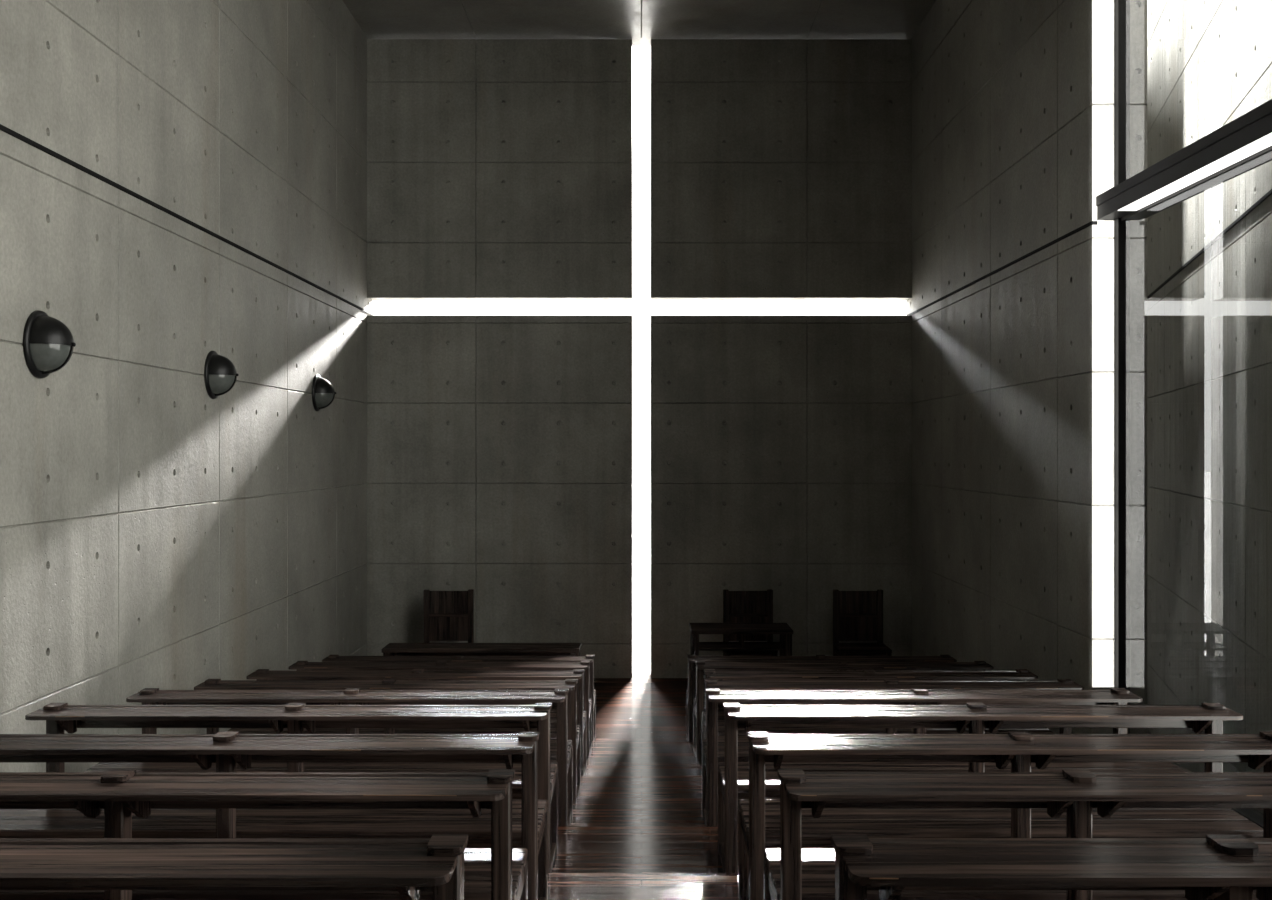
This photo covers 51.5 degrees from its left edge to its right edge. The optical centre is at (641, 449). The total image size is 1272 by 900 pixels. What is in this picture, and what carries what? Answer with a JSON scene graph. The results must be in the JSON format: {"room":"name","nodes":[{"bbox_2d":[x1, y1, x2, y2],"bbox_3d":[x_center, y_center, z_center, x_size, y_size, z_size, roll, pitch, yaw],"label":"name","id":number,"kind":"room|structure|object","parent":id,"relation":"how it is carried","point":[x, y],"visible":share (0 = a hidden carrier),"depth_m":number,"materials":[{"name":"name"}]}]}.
{"room":"house of worship","nodes":[
{"label":"house of worship","id":0,"kind":"room"},
{"bbox_2d":[0,0,372,771],"bbox_3d":[-3.164,-0.802,6.625,0.360,7.365,16.050,0,0,0],"label":"wall","id":1,"kind":"structure","parent":0,"point":[156,531],"depth_m":8.47,"materials":[{"name":"concrete"}]},
{"bbox_2d":[23,310,75,378],"bbox_3d":[-2.891,-0.522,6.530,0.184,0.338,0.338,0,0,0],"label":"wall lamp","id":2,"kind":"object","parent":1,"relation":"attached to","point":[49,344],"visible":1,"depth_m":6.44,"materials":[{"name":"black metal"}]},
{"bbox_2d":[30,316,73,342],"bbox_3d":[-2.890,-0.593,6.530,0.145,0.142,0.284,0,0,0],"label":"hood","id":3,"kind":"object","parent":2,"relation":"attached to","point":[43,329],"depth_m":6.44,"materials":[{"name":"black metal"}]},
{"bbox_2d":[0,124,373,315],"bbox_3d":[-2.978,-1.500,6.625,0.012,0.022,16.050,0,0,0],"label":"trim","id":4,"kind":"structure","parent":1,"relation":"attached to","point":[2,128],"depth_m":7.89,"materials":[{"name":"black metal"}]},
{"bbox_2d":[204,351,238,398],"bbox_3d":[-2.891,-0.522,9.170,0.184,0.338,0.338,0,0,0],"label":"wall lamp","id":5,"kind":"object","parent":1,"relation":"attached to","point":[220,374],"visible":1,"depth_m":9.08,"materials":[{"name":"black metal"}]},
{"bbox_2d":[209,354,236,373],"bbox_3d":[-2.890,-0.593,9.170,0.145,0.142,0.284,0,0,0],"label":"hood","id":6,"kind":"object","parent":5,"relation":"attached to","point":[218,364],"depth_m":9.08,"materials":[{"name":"black metal"}]},
{"bbox_2d":[312,375,335,410],"bbox_3d":[-2.891,-0.522,12.110,0.184,0.338,0.338,0,0,0],"label":"wall lamp","id":7,"kind":"object","parent":1,"relation":"attached to","point":[323,392],"visible":1,"depth_m":12.01,"materials":[{"name":"black metal"}]},
{"bbox_2d":[315,378,334,392],"bbox_3d":[-2.890,-0.593,12.110,0.145,0.142,0.284,0,0,0],"label":"hood","id":8,"kind":"object","parent":7,"relation":"attached to","point":[322,385],"depth_m":12.01,"materials":[{"name":"black metal"}]},
{"bbox_2d":[342,0,935,45],"bbox_3d":[-0.022,-4.660,6.445,6.644,0.350,16.410,0,0,0],"label":"ceiling","id":9,"kind":"structure","parent":0,"point":[641,21],"depth_m":13.72,"materials":[{"name":"concrete"}]},
{"bbox_2d":[366,39,912,677],"bbox_3d":[-0.032,-0.792,14.500,6.644,7.345,0.300,0,0,0],"label":"wall","id":10,"kind":"structure","parent":0,"point":[499,448],"depth_m":14.35,"materials":[{"name":"concrete"}]},
{"bbox_2d":[466,673,832,899],"bbox_3d":[-0.022,2.239,6.625,5.924,1.383,16.050,0,0,0],"label":"floor","id":11,"kind":"structure","parent":0,"point":[637,830],"depth_m":7.23,"materials":[{"name":"brown wood"}]},
{"bbox_2d":[0,835,467,899],"bbox_3d":[-1.427,1.153,2.742,2.171,0.789,0.714,0,0,0],"label":"pew","id":12,"kind":"object","parent":11,"relation":"on","point":[408,866],"visible":1,"depth_m":2.49,"materials":[{"name":"brown wood"}]},
{"bbox_2d":[0,844,457,886],"bbox_3d":[-1.432,0.781,2.487,2.161,0.016,0.205,0,0,0],"label":"shelf","id":13,"kind":"object","parent":12,"relation":"attached to","point":[21,865],"depth_m":2.46,"materials":[{"name":"brown wood"}]},
{"bbox_2d":[0,769,527,899],"bbox_3d":[-1.438,1.286,3.822,2.171,0.789,0.714,0,0,0],"label":"pew","id":14,"kind":"object","parent":11,"relation":"on","point":[500,871],"visible":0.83,"depth_m":3.62,"materials":[{"name":"brown wood"}]},
{"bbox_2d":[0,776,508,800],"bbox_3d":[-1.443,0.914,3.567,2.161,0.016,0.205,0,0,0],"label":"shelf","id":15,"kind":"object","parent":14,"relation":"attached to","point":[12,788],"depth_m":3.53,"materials":[{"name":"brown wood"}]},
{"bbox_2d":[0,732,547,899],"bbox_3d":[-1.443,1.385,4.782,2.171,0.789,0.714,0,0,0],"label":"pew","id":16,"kind":"object","parent":11,"relation":"on","point":[529,813],"visible":0.76,"depth_m":4.63,"materials":[{"name":"brown wood"}]},
{"bbox_2d":[0,737,534,754],"bbox_3d":[-1.448,1.013,4.527,2.161,0.016,0.205,0,0,0],"label":"shelf","id":17,"kind":"object","parent":16,"relation":"attached to","point":[8,745],"depth_m":4.49,"materials":[{"name":"brown wood"}]},
{"bbox_2d":[25,703,557,872],"bbox_3d":[-1.469,1.478,5.802,2.171,0.789,0.714,0,0,0],"label":"pew","id":18,"kind":"object","parent":11,"relation":"on","point":[60,718],"visible":0.56,"depth_m":5.65,"materials":[{"name":"brown wood"}]},
{"bbox_2d":[25,707,547,719],"bbox_3d":[-1.474,1.107,5.548,2.161,0.016,0.205,0,0,0],"label":"shelf","id":19,"kind":"object","parent":18,"relation":"attached to","point":[45,713],"depth_m":5.51,"materials":[{"name":"brown wood"}]},
{"bbox_2d":[126,688,572,825],"bbox_3d":[-1.453,1.601,6.832,2.171,0.789,0.714,0,0,0],"label":"pew","id":20,"kind":"object","parent":11,"relation":"on","point":[561,749],"visible":0.44,"depth_m":6.61,"materials":[{"name":"brown wood"}]},
{"bbox_2d":[126,691,565,701],"bbox_3d":[-1.458,1.230,6.577,2.161,0.016,0.205,0,0,0],"label":"shelf","id":21,"kind":"object","parent":20,"relation":"attached to","point":[142,696],"depth_m":6.54,"materials":[{"name":"brown wood"}]},
{"bbox_2d":[194,679,580,797],"bbox_3d":[-1.456,1.726,7.822,2.171,0.789,0.714,0,0,0],"label":"pew","id":22,"kind":"object","parent":11,"relation":"on","point":[574,732],"visible":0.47,"depth_m":7.61,"materials":[{"name":"brown wood"}]},
{"bbox_2d":[194,682,574,690],"bbox_3d":[-1.461,1.354,7.567,2.161,0.016,0.205,0,0,0],"label":"shelf","id":23,"kind":"object","parent":22,"relation":"attached to","point":[205,685],"depth_m":7.54,"materials":[{"name":"brown wood"}]},
{"bbox_2d":[247,669,585,775],"bbox_3d":[-1.463,1.839,8.842,2.171,0.789,0.714,0,0,0],"label":"pew","id":24,"kind":"object","parent":11,"relation":"on","point":[260,674],"visible":0.38,"depth_m":8.62,"materials":[{"name":"brown wood"}]},
{"bbox_2d":[247,672,581,678],"bbox_3d":[-1.468,1.467,8.588,2.161,0.016,0.205,0,0,0],"label":"shelf","id":25,"kind":"object","parent":24,"relation":"attached to","point":[255,675],"depth_m":8.54,"materials":[{"name":"brown wood"}]},
{"bbox_2d":[288,661,591,756],"bbox_3d":[-1.463,1.944,9.852,2.171,0.789,0.714,0,0,0],"label":"pew","id":26,"kind":"object","parent":11,"relation":"on","point":[299,665],"visible":0.35,"depth_m":9.62,"materials":[{"name":"brown wood"}]},
{"bbox_2d":[288,663,587,669],"bbox_3d":[-1.468,1.573,9.598,2.161,0.016,0.205,0,0,0],"label":"shelf","id":27,"kind":"object","parent":26,"relation":"attached to","point":[296,666],"depth_m":9.54,"materials":[{"name":"brown wood"}]},
{"bbox_2d":[424,590,473,642],"bbox_3d":[-2.031,1.976,13.655,0.520,1.008,0.550,0,0,0],"label":"chair","id":28,"kind":"object","parent":11,"relation":"on","point":[448,615],"visible":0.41,"depth_m":13.89,"materials":[{"name":"brown wood"}]},
{"bbox_2d":[322,655,595,740],"bbox_3d":[-1.466,2.057,10.862,2.171,0.789,0.714,0,0,0],"label":"pew","id":29,"kind":"object","parent":11,"relation":"on","point":[331,658],"visible":0.3,"depth_m":10.62,"materials":[{"name":"brown wood"}]},
{"bbox_2d":[322,657,592,662],"bbox_3d":[-1.471,1.685,10.607,2.161,0.016,0.205,0,0,0],"label":"shelf","id":30,"kind":"object","parent":29,"relation":"attached to","point":[328,659],"depth_m":10.57,"materials":[{"name":"brown wood"}]},
{"bbox_2d":[381,643,580,655],"bbox_3d":[-1.405,2.107,11.700,1.730,0.745,0.360,0,0,0],"label":"table","id":31,"kind":"object","parent":11,"relation":"on","point":[391,649],"visible":0.61,"depth_m":11.65,"materials":[{"name":"brown wood"}]},
{"bbox_2d":[689,623,792,688],"bbox_3d":[0.970,2.107,12.970,0.980,0.745,0.580,0,0,0],"label":"altar table","id":32,"kind":"object","parent":11,"relation":"on","point":[784,646],"visible":0.7,"depth_m":12.80,"materials":[{"name":"brown wood"}]},
{"bbox_2d":[699,642,784,650],"bbox_3d":[0.970,1.927,12.970,0.940,0.025,0.420,0,0,0],"label":"shelf","id":33,"kind":"object","parent":32,"relation":"attached to","point":[703,646],"depth_m":12.86,"materials":[{"name":"brown wood"}]},
{"bbox_2d":[723,590,777,655],"bbox_3d":[1.121,1.976,13.655,0.520,1.008,0.550,0,0,0],"label":"chair","id":34,"kind":"object","parent":11,"relation":"on","point":[738,606],"visible":0.55,"depth_m":13.89,"materials":[{"name":"brown wood"}]},
{"bbox_2d":[686,655,956,740],"bbox_3d":[1.445,2.057,10.862,2.146,0.789,0.714,0,0,0],"label":"pew","id":35,"kind":"object","parent":11,"relation":"on","point":[691,691],"visible":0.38,"depth_m":10.64,"materials":[{"name":"brown wood"}]},
{"bbox_2d":[689,657,956,662],"bbox_3d":[1.450,1.685,10.607,2.136,0.016,0.205,0,0,0],"label":"shelf","id":36,"kind":"object","parent":35,"relation":"attached to","point":[691,659],"depth_m":10.57,"materials":[{"name":"brown wood"}]},
{"bbox_2d":[694,661,993,756],"bbox_3d":[1.469,1.944,9.852,2.146,0.789,0.714,0,0,0],"label":"pew","id":37,"kind":"object","parent":11,"relation":"on","point":[699,701],"visible":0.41,"depth_m":9.63,"materials":[{"name":"brown wood"}]},
{"bbox_2d":[697,663,993,669],"bbox_3d":[1.474,1.573,9.598,2.136,0.016,0.205,0,0,0],"label":"shelf","id":38,"kind":"object","parent":37,"relation":"attached to","point":[700,666],"depth_m":9.54,"materials":[{"name":"brown wood"}]},
{"bbox_2d":[833,590,891,655],"bbox_3d":[2.280,1.976,13.655,0.520,1.008,0.550,0,0,0],"label":"chair","id":39,"kind":"object","parent":11,"relation":"on","point":[857,615],"visible":0.77,"depth_m":13.89,"materials":[{"name":"brown wood"}]},
{"bbox_2d":[702,669,1037,724],"bbox_3d":[1.486,1.839,8.842,2.146,0.789,0.714,0,0,0],"label":"pew","id":40,"kind":"object","parent":11,"relation":"on","point":[865,674],"visible":0.29,"depth_m":8.62,"materials":[{"name":"brown wood"}]},
{"bbox_2d":[706,672,1037,678],"bbox_3d":[1.492,1.467,8.588,2.136,0.016,0.205,0,0,0],"label":"shelf","id":41,"kind":"object","parent":40,"relation":"attached to","point":[709,675],"depth_m":8.54,"materials":[{"name":"brown wood"}]},
{"bbox_2d":[702,679,1083,745],"bbox_3d":[1.440,1.726,7.822,2.146,0.789,0.714,0,0,0],"label":"pew","id":42,"kind":"object","parent":11,"relation":"on","point":[886,684],"visible":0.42,"depth_m":7.61,"materials":[{"name":"brown wood"}]},
{"bbox_2d":[707,682,1083,689],"bbox_3d":[1.445,1.354,7.567,2.136,0.016,0.205,0,0,0],"label":"shelf","id":43,"kind":"object","parent":42,"relation":"attached to","point":[721,685],"depth_m":7.54,"materials":[{"name":"brown wood"}]},
{"bbox_2d":[702,688,1142,825],"bbox_3d":[1.397,1.601,6.832,2.146,0.789,0.714,0,0,0],"label":"pew","id":44,"kind":"object","parent":11,"relation":"on","point":[713,749],"visible":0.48,"depth_m":6.61,"materials":[{"name":"brown wood"}]},
{"bbox_2d":[708,691,1142,701],"bbox_3d":[1.402,1.230,6.577,2.136,0.016,0.205,0,0,0],"label":"shelf","id":45,"kind":"object","parent":44,"relation":"attached to","point":[713,696],"depth_m":6.54,"materials":[{"name":"brown wood"}]},
{"bbox_2d":[718,703,1242,872],"bbox_3d":[1.422,1.478,5.802,2.146,0.789,0.714,0,0,0],"label":"pew","id":46,"kind":"object","parent":11,"relation":"on","point":[733,775],"visible":0.6,"depth_m":5.65,"materials":[{"name":"brown wood"}]},
{"bbox_2d":[726,707,1242,719],"bbox_3d":[1.427,1.107,5.548,2.136,0.016,0.205,0,0,0],"label":"shelf","id":47,"kind":"object","parent":46,"relation":"attached to","point":[732,713],"depth_m":5.51,"materials":[{"name":"brown wood"}]},
{"bbox_2d":[738,732,1271,899],"bbox_3d":[1.318,1.385,4.782,1.896,0.789,0.714,0,0,0],"label":"pew","id":48,"kind":"object","parent":11,"relation":"on","point":[758,816],"visible":0.79,"depth_m":4.63,"materials":[{"name":"brown wood"}]},
{"bbox_2d":[751,737,1271,754],"bbox_3d":[1.323,1.013,4.527,1.886,0.016,0.205,0,0,0],"label":"shelf","id":49,"kind":"object","parent":48,"relation":"attached to","point":[759,745],"depth_m":4.49,"materials":[{"name":"brown wood"}]},
{"bbox_2d":[764,769,1271,899],"bbox_3d":[1.202,1.286,3.822,1.646,0.789,0.714,0,0,0],"label":"pew","id":50,"kind":"object","parent":11,"relation":"on","point":[792,871],"visible":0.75,"depth_m":3.61,"materials":[{"name":"brown wood"}]},
{"bbox_2d":[784,776,1271,800],"bbox_3d":[1.207,0.914,3.567,1.636,0.016,0.205,0,0,0],"label":"shelf","id":51,"kind":"object","parent":50,"relation":"attached to","point":[797,788],"depth_m":3.53,"materials":[{"name":"brown wood"}]},
{"bbox_2d":[831,835,1271,899],"bbox_3d":[1.141,1.153,2.742,1.536,0.789,0.714,0,0,0],"label":"pew","id":52,"kind":"object","parent":11,"relation":"on","point":[1212,867],"visible":1,"depth_m":2.49,"materials":[{"name":"brown wood"}]},
{"bbox_2d":[842,844,1271,886],"bbox_3d":[1.146,0.781,2.487,1.526,0.016,0.205,0,0,0],"label":"shelf","id":53,"kind":"object","parent":52,"relation":"attached to","point":[872,865],"depth_m":2.46,"materials":[{"name":"brown wood"}]},
{"bbox_2d":[906,0,1146,733],"bbox_3d":[3.120,-0.403,6.625,0.360,8.165,16.050,0,0,0],"label":"wall","id":54,"kind":"structure","parent":0,"point":[1013,100],"depth_m":10.11,"materials":[{"name":"concrete"}]},
{"bbox_2d":[906,221,1096,315],"bbox_3d":[2.951,-1.480,11.624,0.038,0.022,6.052,0,0,0],"label":"trim","id":55,"kind":"structure","parent":54,"relation":"attached to","point":[1091,222],"depth_m":10.40,"materials":[{"name":"black metal"}]},
{"bbox_2d":[1096,0,1271,827],"bbox_3d":[3.105,-0.802,4.705,0.330,7.365,7.810,0,0,0],"label":"window","id":56,"kind":"structure","parent":54,"relation":"in","point":[1242,145],"depth_m":8.54,"materials":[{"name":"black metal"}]},
{"bbox_2d":[1147,0,1271,812],"bbox_3d":[4.671,-0.492,11.087,0.300,7.945,9.528,0,0,14],"label":"wall","id":57,"kind":"structure","parent":0,"point":[1209,62],"depth_m":9.77,"materials":[{"name":"concrete"}]},
{"bbox_2d":[1147,189,1271,299],"bbox_3d":[4.519,-1.500,11.124,0.012,0.022,9.528,0,0,14],"label":"trim","id":58,"kind":"structure","parent":57,"relation":"attached to","point":[1268,193],"depth_m":9.30,"materials":[{"name":"black metal"}]},
{"label":"outside","id":59,"kind":"structure","parent":0,"visible":0},
{"bbox_2d":[632,471,1262,816],"bbox_3d":[0.000,2.540,76.000,120.000,1.220,168.000,0,0,0],"label":"ground","id":60,"kind":"structure","parent":59,"point":[641,480],"depth_m":26.72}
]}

